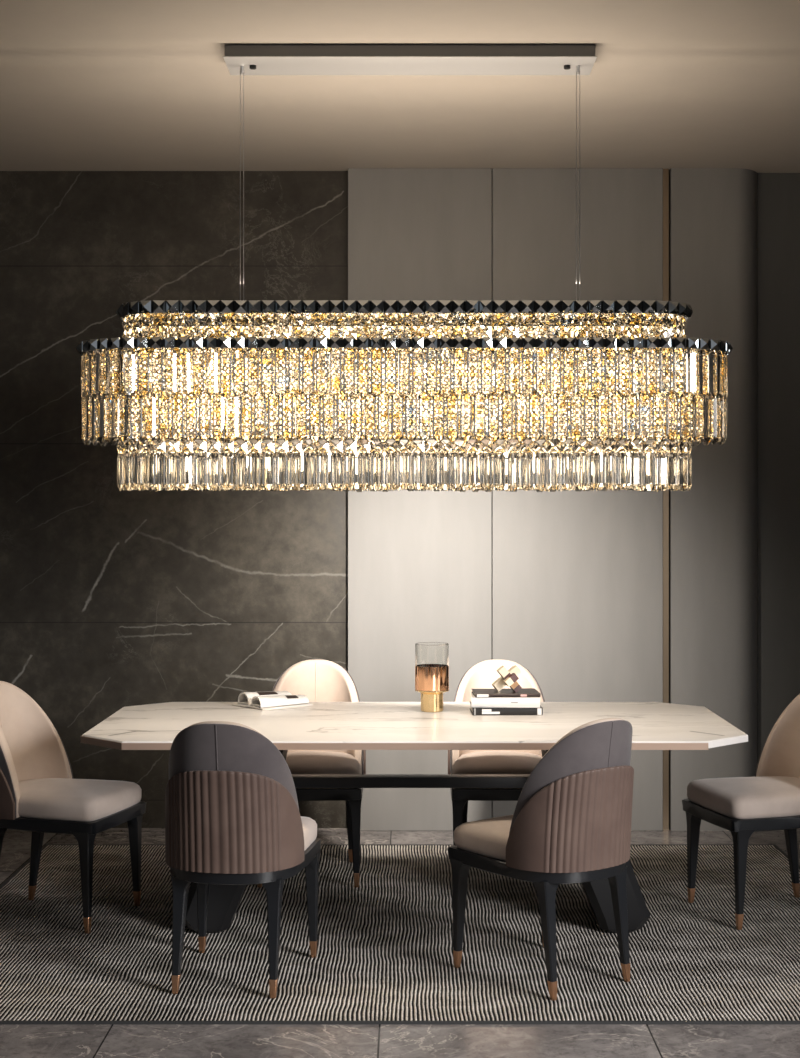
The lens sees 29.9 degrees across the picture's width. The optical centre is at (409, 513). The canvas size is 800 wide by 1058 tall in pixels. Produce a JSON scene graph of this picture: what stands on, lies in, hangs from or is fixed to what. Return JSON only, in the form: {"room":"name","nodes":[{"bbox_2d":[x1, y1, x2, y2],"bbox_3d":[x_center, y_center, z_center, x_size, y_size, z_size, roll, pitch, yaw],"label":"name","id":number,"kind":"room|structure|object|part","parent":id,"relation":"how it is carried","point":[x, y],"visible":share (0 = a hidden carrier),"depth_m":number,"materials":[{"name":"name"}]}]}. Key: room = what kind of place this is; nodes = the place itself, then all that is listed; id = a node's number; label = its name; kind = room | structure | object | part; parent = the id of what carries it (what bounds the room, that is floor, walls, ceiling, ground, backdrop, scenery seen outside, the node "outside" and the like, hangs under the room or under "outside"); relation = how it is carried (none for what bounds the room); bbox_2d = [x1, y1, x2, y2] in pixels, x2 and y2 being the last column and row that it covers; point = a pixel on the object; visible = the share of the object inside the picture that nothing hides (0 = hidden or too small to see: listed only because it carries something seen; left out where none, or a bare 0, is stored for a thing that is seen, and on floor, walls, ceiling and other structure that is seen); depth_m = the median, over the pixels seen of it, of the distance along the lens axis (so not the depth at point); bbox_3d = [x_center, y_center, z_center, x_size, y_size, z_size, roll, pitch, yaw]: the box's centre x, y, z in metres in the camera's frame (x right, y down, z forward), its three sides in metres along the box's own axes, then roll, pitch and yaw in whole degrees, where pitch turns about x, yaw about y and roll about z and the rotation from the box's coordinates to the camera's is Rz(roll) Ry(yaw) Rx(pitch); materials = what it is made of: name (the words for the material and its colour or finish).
{"room":"dining room","nodes":[
{"label":"dining room","id":0,"kind":"room"},
{"bbox_2d":[0,171,347,827],"bbox_3d":[-1.300,-0.070,7.320,4.600,3.180,0.120,0,0,0],"label":"wall","id":1,"kind":"structure","parent":0,"point":[112,599],"depth_m":7.26,"materials":[{"name":"stone"}]},
{"bbox_2d":[348,168,491,830],"bbox_3d":[0.047,-0.070,7.230,0.690,3.180,0.060,0,0,0],"label":"wall panel","id":2,"kind":"object","parent":1,"relation":"attached to","point":[420,562],"depth_m":7.20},
{"bbox_2d":[492,168,662,830],"bbox_3d":[0.805,-0.070,7.230,0.818,3.180,0.060,0,0,0],"label":"wall panel","id":3,"kind":"object","parent":1,"relation":"attached to","point":[577,576],"depth_m":7.20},
{"bbox_2d":[0,0,799,172],"bbox_3d":[0.000,-1.710,3.450,7.200,0.100,8.100,0,0,0],"label":"ceiling","id":4,"kind":"structure","parent":0,"point":[86,85],"depth_m":5.88,"materials":[{"name":"paint"}]},
{"bbox_2d":[76,44,732,491],"bbox_3d":[-0.020,-0.871,5.400,2.353,1.578,0.488,0,0,0],"label":"chandelier","id":5,"kind":"object","parent":4,"relation":"hanging from","point":[224,415],"visible":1,"depth_m":5.22,"materials":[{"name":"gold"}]},
{"bbox_3d":[-0.020,-0.501,5.400,1.900,0.482,0.406,0,0,0],"label":"frame","id":6,"kind":"part","parent":5,"relation":"part of","materials":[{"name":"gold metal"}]},
{"bbox_3d":[0.000,-1.615,5.405,1.320,0.004,0.218,0,0,0],"label":"canopy plate","id":7,"kind":"part","parent":5,"relation":"part of","materials":[{"name":"silver metal"}]},
{"bbox_2d":[0,828,799,1057],"bbox_3d":[0.000,1.560,3.450,7.200,0.080,8.100,0,0,0],"label":"floor","id":8,"kind":"structure","parent":0,"point":[16,1040],"depth_m":4.35,"materials":[{"name":"grey stone"}]},
{"bbox_2d":[0,844,799,1023],"bbox_3d":[0.003,1.516,5.662,3.339,0.008,2.399,0,0,0],"label":"rug","id":9,"kind":"object","parent":8,"relation":"on","point":[385,943],"visible":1,"depth_m":5.25,"materials":[{"name":"fabric"}]},
{"bbox_2d":[0,681,146,933],"bbox_3d":[-1.352,1.076,5.674,0.573,0.872,0.450,0,0,17],"label":"dining chair","id":10,"kind":"object","parent":9,"relation":"on","point":[40,794],"visible":1,"depth_m":5.62,"materials":[{"name":"beige leather"}]},
{"bbox_3d":[-1.526,1.301,5.579,0.102,0.310,0.080,0,0,16],"label":"leg","id":11,"kind":"part","parent":10,"relation":"part of","materials":[{"name":"black paint"}]},
{"bbox_3d":[-1.498,0.954,5.717,0.243,0.323,0.450,0,0,16],"label":"pleated panel","id":12,"kind":"part","parent":10,"relation":"part of","materials":[{"name":"brown leather"}]},
{"bbox_3d":[-1.498,0.876,5.717,0.250,0.472,0.416,0,0,16],"label":"backrest","id":13,"kind":"part","parent":10,"relation":"part of","materials":[{"name":"beige leather"}]},
{"bbox_3d":[-1.446,1.301,5.848,0.102,0.310,0.080,0,0,16],"label":"leg","id":14,"kind":"part","parent":10,"relation":"part of","materials":[{"name":"black paint"}]},
{"bbox_3d":[-1.501,0.880,5.718,0.256,0.469,0.429,0,0,16],"label":"backrest","id":15,"kind":"part","parent":10,"relation":"part of","materials":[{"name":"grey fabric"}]},
{"bbox_3d":[-1.318,1.063,5.664,0.499,0.098,0.420,0,0,16],"label":"seat","id":16,"kind":"part","parent":10,"relation":"part of","materials":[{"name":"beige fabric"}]},
{"bbox_3d":[-1.180,1.301,5.437,0.080,0.310,0.080,0,0,17],"label":"leg","id":17,"kind":"part","parent":10,"relation":"part of","materials":[{"name":"black paint"}]},
{"bbox_3d":[-1.079,1.301,5.778,0.080,0.310,0.080,0,0,17],"label":"leg","id":18,"kind":"part","parent":10,"relation":"part of","materials":[{"name":"black paint"}]},
{"bbox_2d":[165,721,320,998],"bbox_3d":[-0.558,1.076,4.894,0.450,0.872,0.573,0,0,8],"label":"dining chair","id":19,"kind":"object","parent":9,"relation":"on","point":[232,815],"visible":1,"depth_m":4.67,"materials":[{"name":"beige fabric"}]},
{"bbox_3d":[-0.716,1.301,4.775,0.080,0.310,0.102,0,0,8],"label":"leg","id":20,"kind":"part","parent":19,"relation":"part of","materials":[{"name":"black paint"}]},
{"bbox_3d":[-0.702,1.301,5.149,0.080,0.310,0.080,0,0,8],"label":"leg","id":21,"kind":"part","parent":19,"relation":"part of","materials":[{"name":"black paint"}]},
{"bbox_3d":[-0.579,0.876,4.743,0.416,0.472,0.250,0,0,8],"label":"backrest","id":22,"kind":"part","parent":19,"relation":"part of","materials":[{"name":"beige leather"}]},
{"bbox_3d":[-0.580,0.880,4.739,0.429,0.469,0.256,0,0,8],"label":"backrest","id":23,"kind":"part","parent":19,"relation":"part of","materials":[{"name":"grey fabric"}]},
{"bbox_3d":[-0.579,0.954,4.742,0.450,0.323,0.243,0,0,8],"label":"pleated panel","id":24,"kind":"part","parent":19,"relation":"part of","materials":[{"name":"brown leather"}]},
{"bbox_3d":[-0.439,1.301,4.736,0.080,0.310,0.102,0,0,8],"label":"leg","id":25,"kind":"part","parent":19,"relation":"part of","materials":[{"name":"black paint"}]},
{"bbox_3d":[-0.553,1.063,4.928,0.420,0.098,0.499,0,0,8],"label":"seat","id":26,"kind":"part","parent":19,"relation":"part of","materials":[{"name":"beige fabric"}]},
{"bbox_3d":[-0.349,1.301,5.099,0.080,0.310,0.080,0,0,8],"label":"leg","id":27,"kind":"part","parent":19,"relation":"part of","materials":[{"name":"black paint"}]},
{"bbox_2d":[258,659,365,887],"bbox_3d":[-0.412,1.076,6.334,0.450,0.872,0.573,0,0,0],"label":"dining chair","id":28,"kind":"object","parent":9,"relation":"on","point":[318,680],"visible":0.3,"depth_m":6.37,"materials":[{"name":"beige leather"}]},
{"bbox_3d":[-0.412,0.880,6.490,0.429,0.469,0.256,0,0,0],"label":"backrest","id":29,"kind":"part","parent":28,"relation":"part of","materials":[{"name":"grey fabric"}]},
{"bbox_3d":[-0.412,0.876,6.487,0.416,0.472,0.250,0,0,0],"label":"backrest","id":30,"kind":"part","parent":28,"relation":"part of","materials":[{"name":"beige leather"}]},
{"bbox_3d":[-0.412,1.063,6.300,0.420,0.098,0.499,0,0,0],"label":"seat","id":31,"kind":"part","parent":28,"relation":"part of","materials":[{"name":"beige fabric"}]},
{"bbox_3d":[-0.272,1.301,6.474,0.080,0.310,0.102,0,0,0],"label":"leg","id":32,"kind":"part","parent":28,"relation":"part of","materials":[{"name":"black paint"}]},
{"bbox_3d":[-0.234,1.301,6.102,0.080,0.310,0.080,0,0,0],"label":"leg","id":33,"kind":"part","parent":28,"relation":"part of","materials":[{"name":"black paint"}]},
{"bbox_3d":[-0.412,0.954,6.487,0.450,0.323,0.243,0,0,0],"label":"pleated panel","id":34,"kind":"part","parent":28,"relation":"part of","materials":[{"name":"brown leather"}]},
{"bbox_2d":[81,702,747,932],"bbox_3d":[0.015,1.140,5.615,2.329,0.740,1.077,0,0,0],"label":"dining table","id":35,"kind":"object","parent":9,"relation":"on","point":[318,725],"visible":0.51,"depth_m":5.43,"materials":[{"name":"white stone"}]},
{"bbox_3d":[-0.643,1.165,5.615,0.380,0.690,0.470,0,0,0],"label":"leg","id":36,"kind":"part","parent":35,"relation":"part of","materials":[{"name":"black"}]},
{"bbox_2d":[231,703,311,709],"bbox_3d":[-0.558,0.765,6.045,0.236,0.010,0.257,0,0,44],"label":"magazine","id":37,"kind":"object","parent":35,"relation":"on","point":[301,704],"visible":0.54,"depth_m":5.97,"materials":[{"name":"white paper"}]},
{"bbox_2d":[237,691,291,704],"bbox_3d":[-0.588,0.737,6.083,0.095,0.048,0.247,0,0,42],"label":"magazine","id":38,"kind":"object","parent":37,"relation":"on","point":[244,697],"visible":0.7,"depth_m":6.04,"materials":[{"name":"white paper"}]},
{"bbox_2d":[257,691,277,694],"bbox_3d":[-0.577,0.725,6.065,0.026,0.015,0.103,0,0,42],"label":"picture","id":39,"kind":"object","parent":38,"relation":"on","point":[268,692],"depth_m":6.07,"materials":[{"name":"black paper"}]},
{"bbox_2d":[250,695,308,707],"bbox_3d":[-0.522,0.741,6.005,0.247,0.041,0.097,0,0,-43],"label":"magazine","id":40,"kind":"object","parent":37,"relation":"on","point":[278,700],"visible":1,"depth_m":5.96,"materials":[{"name":"white paper"}]},
{"bbox_2d":[286,695,297,698],"bbox_3d":[-0.475,0.733,6.016,0.059,0.012,0.028,0,0,-43],"label":"picture","id":41,"kind":"object","parent":40,"relation":"on","point":[287,696],"depth_m":6.01,"materials":[{"name":"black paper"}]},
{"bbox_2d":[415,642,448,711],"bbox_3d":[0.086,0.638,5.860,0.135,0.264,0.134,0,0,-11],"label":"vase","id":42,"kind":"object","parent":35,"relation":"on","point":[431,658],"visible":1,"depth_m":5.81,"materials":[{"name":"gold metal"}]},
{"bbox_2d":[470,702,542,714],"bbox_3d":[0.371,0.755,5.828,0.268,0.029,0.195,0,0,-1],"label":"book","id":43,"kind":"object","parent":35,"relation":"on","point":[474,710],"visible":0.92,"depth_m":5.73,"materials":[{"name":"black paper"}]},
{"bbox_2d":[471,692,539,707],"bbox_3d":[0.369,0.722,5.828,0.262,0.038,0.190,0,0,2],"label":"book","id":44,"kind":"object","parent":43,"relation":"on","point":[483,702],"visible":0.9,"depth_m":5.74,"materials":[{"name":"white paper"}]},
{"bbox_2d":[472,688,540,697],"bbox_3d":[0.371,0.695,5.828,0.250,0.014,0.175,0,0,-3],"label":"book","id":45,"kind":"object","parent":44,"relation":"on","point":[505,692],"visible":1,"depth_m":5.75,"materials":[{"name":"black paper"}]},
{"bbox_2d":[492,665,521,691],"bbox_3d":[0.382,0.638,5.803,0.113,0.105,0.087,0,0,-14],"label":"ornament","id":46,"kind":"object","parent":45,"relation":"on","point":[509,677],"visible":1,"depth_m":5.79,"materials":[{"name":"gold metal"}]},
{"bbox_3d":[0.677,1.165,5.615,0.380,0.690,0.470,0,0,0],"label":"leg","id":47,"kind":"part","parent":35,"relation":"part of","materials":[{"name":"black metal"}]},
{"bbox_2d":[448,659,544,844],"bbox_3d":[0.385,1.076,6.334,0.450,0.872,0.573,0,0,0],"label":"dining chair","id":48,"kind":"object","parent":9,"relation":"on","point":[483,674],"visible":0.27,"depth_m":6.27,"materials":[{"name":"beige leather"}]},
{"bbox_3d":[0.385,0.954,6.487,0.450,0.323,0.243,0,0,0],"label":"pleated panel","id":49,"kind":"part","parent":48,"relation":"part of","materials":[{"name":"brown leather"}]},
{"bbox_3d":[0.207,1.301,6.102,0.080,0.310,0.080,0,0,0],"label":"leg","id":50,"kind":"part","parent":48,"relation":"part of","materials":[{"name":"black paint"}]},
{"bbox_3d":[0.245,1.301,6.474,0.080,0.310,0.102,0,0,0],"label":"leg","id":51,"kind":"part","parent":48,"relation":"part of","materials":[{"name":"black paint"}]},
{"bbox_3d":[0.385,1.063,6.300,0.420,0.098,0.499,0,0,0],"label":"seat","id":52,"kind":"part","parent":48,"relation":"part of","materials":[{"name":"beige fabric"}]},
{"bbox_3d":[0.385,0.880,6.490,0.429,0.469,0.256,0,0,0],"label":"backrest","id":53,"kind":"part","parent":48,"relation":"part of","materials":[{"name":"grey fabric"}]},
{"bbox_3d":[0.385,0.876,6.487,0.416,0.472,0.250,0,0,0],"label":"backrest","id":54,"kind":"part","parent":48,"relation":"part of","materials":[{"name":"beige leather"}]},
{"bbox_2d":[447,718,633,1000],"bbox_3d":[0.466,1.076,4.911,0.450,0.872,0.573,0,0,-36],"label":"dining chair","id":55,"kind":"object","parent":9,"relation":"on","point":[570,823],"visible":1,"depth_m":4.69,"materials":[{"name":"brown leather"}]},
{"bbox_3d":[0.185,1.301,4.995,0.080,0.310,0.080,0,0,-36],"label":"leg","id":56,"kind":"part","parent":55,"relation":"part of","materials":[{"name":"black paint"}]},
{"bbox_3d":[0.445,1.063,4.939,0.420,0.098,0.499,0,0,-36],"label":"seat","id":57,"kind":"part","parent":55,"relation":"part of","materials":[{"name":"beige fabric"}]},
{"bbox_3d":[0.435,1.301,4.716,0.080,0.310,0.102,0,0,-36],"label":"leg","id":58,"kind":"part","parent":55,"relation":"part of","materials":[{"name":"black paint"}]},
{"bbox_3d":[0.556,0.954,4.787,0.450,0.323,0.243,0,0,-36],"label":"pleated panel","id":59,"kind":"part","parent":55,"relation":"part of","materials":[{"name":"brown leather"}]},
{"bbox_3d":[0.557,0.880,4.785,0.429,0.469,0.256,0,0,-36],"label":"backrest","id":60,"kind":"part","parent":55,"relation":"part of","materials":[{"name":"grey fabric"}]},
{"bbox_3d":[0.555,0.876,4.788,0.416,0.472,0.250,0,0,-36],"label":"backrest","id":61,"kind":"part","parent":55,"relation":"part of","materials":[{"name":"beige leather"}]},
{"bbox_3d":[0.661,1.301,4.880,0.080,0.310,0.102,0,0,-36],"label":"leg","id":62,"kind":"part","parent":55,"relation":"part of","materials":[{"name":"black paint"}]},
{"bbox_2d":[682,694,799,929],"bbox_3d":[1.391,1.076,5.717,0.573,0.872,0.450,0,0,-15],"label":"dining chair","id":63,"kind":"object","parent":9,"relation":"on","point":[769,800],"visible":1,"depth_m":5.65,"materials":[{"name":"beige leather"}]},
{"bbox_3d":[1.119,1.301,5.826,0.080,0.310,0.080,0,0,-16],"label":"leg","id":64,"kind":"part","parent":63,"relation":"part of","materials":[{"name":"black paint"}]},
{"bbox_3d":[1.215,1.301,5.483,0.080,0.310,0.080,0,0,-16],"label":"leg","id":65,"kind":"part","parent":63,"relation":"part of","materials":[{"name":"black paint"}]},
{"bbox_3d":[1.357,1.063,5.707,0.499,0.098,0.420,0,0,-15],"label":"seat","id":66,"kind":"part","parent":63,"relation":"part of","materials":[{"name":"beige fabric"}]},
{"bbox_3d":[1.541,0.880,5.758,0.256,0.469,0.429,0,0,-15],"label":"backrest","id":67,"kind":"part","parent":63,"relation":"part of","materials":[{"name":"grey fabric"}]},
{"bbox_3d":[1.538,0.876,5.757,0.250,0.472,0.416,0,0,-16],"label":"backrest","id":68,"kind":"part","parent":63,"relation":"part of","materials":[{"name":"beige leather"}]},
{"bbox_3d":[1.488,1.301,5.889,0.102,0.310,0.080,0,0,-16],"label":"leg","id":69,"kind":"part","parent":63,"relation":"part of","materials":[{"name":"black paint"}]},
{"bbox_2d":[663,169,668,829],"bbox_3d":[1.230,-0.070,7.231,0.028,3.180,0.038,0,0,0],"label":"trim","id":70,"kind":"structure","parent":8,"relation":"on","point":[665,171],"depth_m":7.21,"materials":[{"name":"gold metal"}]},
{"bbox_3d":[2.300,-0.070,7.440,2.600,3.180,0.120,0,0,0],"label":"wall","id":71,"kind":"structure","parent":0,"visible":0},
{"bbox_2d":[669,168,756,830],"bbox_3d":[1.482,-0.070,7.300,0.456,3.180,0.200,0,0,0],"label":"wall panel","id":72,"kind":"object","parent":71,"relation":"attached to","point":[713,211],"depth_m":7.20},
{"bbox_2d":[757,173,799,763],"bbox_3d":[2.645,-0.070,7.340,1.910,3.180,0.080,0,0,0],"label":"wall panel","id":73,"kind":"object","parent":71,"relation":"attached to","point":[778,194],"depth_m":7.30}
]}

